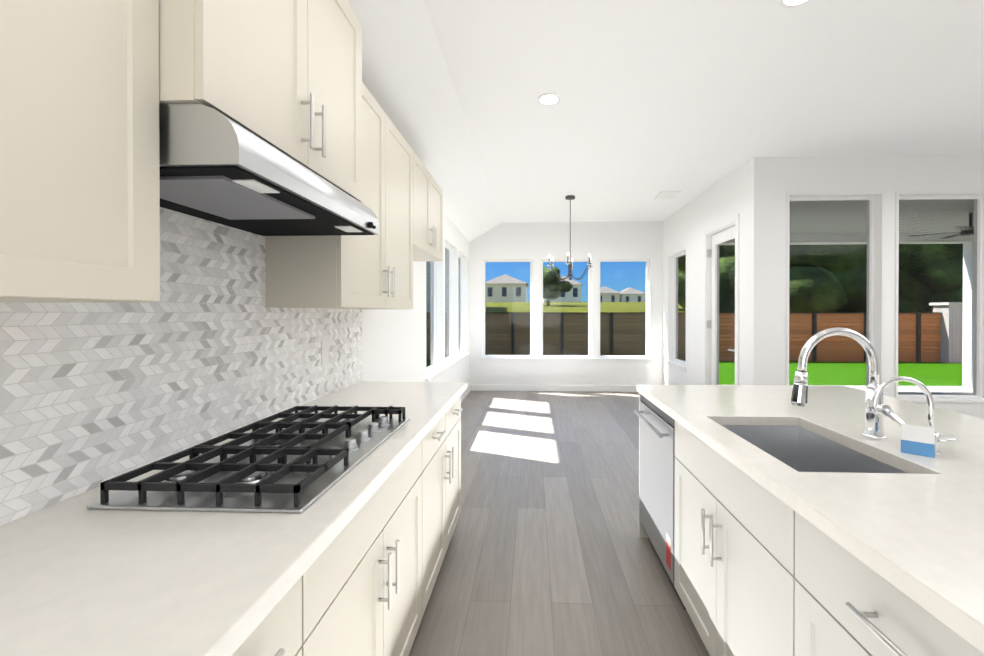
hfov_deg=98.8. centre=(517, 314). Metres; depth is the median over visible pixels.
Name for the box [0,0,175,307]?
upper cabinet
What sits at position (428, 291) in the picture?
wall
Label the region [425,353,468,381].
sill
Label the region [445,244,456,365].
window
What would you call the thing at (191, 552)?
countertop
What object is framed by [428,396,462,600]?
base cabinet
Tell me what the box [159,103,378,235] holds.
range hood
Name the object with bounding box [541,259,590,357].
window
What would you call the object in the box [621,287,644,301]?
house
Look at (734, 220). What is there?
door frame
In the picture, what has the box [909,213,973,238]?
fan
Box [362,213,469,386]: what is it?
wall
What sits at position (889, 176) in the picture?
wall
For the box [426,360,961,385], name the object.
ground
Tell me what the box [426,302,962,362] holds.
fence
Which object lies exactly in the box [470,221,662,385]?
wall
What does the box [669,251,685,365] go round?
window
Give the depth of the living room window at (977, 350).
4.24 m
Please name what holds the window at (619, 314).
in the wall at (536, 243)
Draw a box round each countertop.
[0,380,466,655]
[636,385,983,646]
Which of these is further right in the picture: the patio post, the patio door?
the patio post
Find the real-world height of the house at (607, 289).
5.999 m
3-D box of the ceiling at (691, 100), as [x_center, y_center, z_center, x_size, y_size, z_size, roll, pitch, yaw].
[3.571,-1.621,1.932,9.480,0.120,10.650,0,0,2]
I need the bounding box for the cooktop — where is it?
[87,405,409,512]
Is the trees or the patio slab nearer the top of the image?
the trees
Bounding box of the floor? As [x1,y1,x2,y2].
[409,391,972,655]
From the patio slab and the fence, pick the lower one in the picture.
the patio slab
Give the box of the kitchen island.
[634,387,983,655]
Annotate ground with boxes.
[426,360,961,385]
[485,302,684,311]
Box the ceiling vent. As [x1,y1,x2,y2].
[653,191,680,199]
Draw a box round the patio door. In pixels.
[707,226,734,384]
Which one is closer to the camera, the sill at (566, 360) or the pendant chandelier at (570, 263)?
the pendant chandelier at (570, 263)
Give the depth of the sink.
1.68 m
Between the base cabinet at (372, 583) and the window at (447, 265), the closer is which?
the base cabinet at (372, 583)
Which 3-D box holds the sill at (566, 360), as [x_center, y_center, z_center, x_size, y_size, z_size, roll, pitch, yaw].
[0.829,0.784,7.210,2.960,0.085,0.036,0,0,2]
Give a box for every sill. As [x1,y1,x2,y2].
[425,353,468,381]
[479,358,652,362]
[666,360,686,372]
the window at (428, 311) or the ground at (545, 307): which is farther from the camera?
the ground at (545, 307)
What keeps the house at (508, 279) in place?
on the ground at (545, 307)
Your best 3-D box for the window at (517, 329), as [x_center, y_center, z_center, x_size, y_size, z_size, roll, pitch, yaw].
[-0.167,-0.109,7.328,0.860,1.700,0.135,0,0,2]
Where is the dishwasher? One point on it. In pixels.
(656, 424)
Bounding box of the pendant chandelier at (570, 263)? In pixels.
[547,195,591,279]
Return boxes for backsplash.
[0,207,361,525]
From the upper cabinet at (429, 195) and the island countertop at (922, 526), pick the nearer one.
the island countertop at (922, 526)
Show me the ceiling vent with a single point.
(666, 194)
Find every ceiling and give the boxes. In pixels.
[347,0,500,241]
[424,0,983,222]
[720,200,973,244]
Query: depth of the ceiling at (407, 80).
2.82 m
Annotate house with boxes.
[485,274,527,301]
[543,275,582,301]
[600,286,620,301]
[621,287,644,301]
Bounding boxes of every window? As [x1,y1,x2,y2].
[426,261,442,377]
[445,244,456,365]
[458,254,466,357]
[482,260,531,357]
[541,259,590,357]
[599,259,648,357]
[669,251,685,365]
[786,192,883,394]
[894,190,983,402]
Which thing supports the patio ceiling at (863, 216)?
on the patio post
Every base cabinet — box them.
[240,568,315,655]
[316,436,427,655]
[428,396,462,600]
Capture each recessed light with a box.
[537,93,560,104]
[779,0,810,7]
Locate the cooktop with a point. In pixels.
(290, 464)
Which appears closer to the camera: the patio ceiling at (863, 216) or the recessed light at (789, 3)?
the recessed light at (789, 3)
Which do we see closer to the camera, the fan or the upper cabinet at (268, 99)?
the upper cabinet at (268, 99)
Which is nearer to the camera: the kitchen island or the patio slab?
the kitchen island
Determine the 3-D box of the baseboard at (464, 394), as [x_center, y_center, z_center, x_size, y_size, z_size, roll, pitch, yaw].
[-0.900,1.270,4.999,0.015,0.105,4.591,0,0,2]
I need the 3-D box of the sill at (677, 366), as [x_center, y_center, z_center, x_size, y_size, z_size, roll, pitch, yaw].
[2.435,0.788,6.476,0.036,0.085,0.860,0,0,2]
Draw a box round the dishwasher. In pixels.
[634,395,685,609]
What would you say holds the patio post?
on the patio slab
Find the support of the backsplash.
attached to the wall at (393, 344)
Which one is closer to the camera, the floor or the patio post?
the floor
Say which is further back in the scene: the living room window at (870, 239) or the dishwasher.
the living room window at (870, 239)
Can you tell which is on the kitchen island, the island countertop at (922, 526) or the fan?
the island countertop at (922, 526)
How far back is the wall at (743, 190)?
4.59 m
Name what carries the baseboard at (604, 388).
attached to the wall at (536, 243)
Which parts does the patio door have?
handle, glass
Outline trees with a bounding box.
[543,244,962,311]
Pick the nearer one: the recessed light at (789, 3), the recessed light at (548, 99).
the recessed light at (789, 3)
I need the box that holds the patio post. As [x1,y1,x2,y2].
[962,242,973,387]
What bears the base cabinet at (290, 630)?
on the floor
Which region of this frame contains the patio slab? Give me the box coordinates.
[814,385,972,391]
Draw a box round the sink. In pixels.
[721,425,905,472]
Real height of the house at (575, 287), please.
6.567 m
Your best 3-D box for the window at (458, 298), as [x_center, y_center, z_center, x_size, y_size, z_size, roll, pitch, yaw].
[-0.914,-0.161,6.572,0.135,1.590,0.790,0,0,2]
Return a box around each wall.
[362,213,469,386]
[426,250,445,311]
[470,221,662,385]
[663,157,768,384]
[769,154,983,418]
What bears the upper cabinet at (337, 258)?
attached to the wall at (393, 344)
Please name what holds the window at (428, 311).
in the wall at (393, 344)
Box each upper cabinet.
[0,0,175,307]
[160,0,367,207]
[256,90,415,311]
[416,155,442,261]
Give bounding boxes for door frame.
[703,213,739,384]
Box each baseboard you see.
[461,385,470,401]
[471,385,636,391]

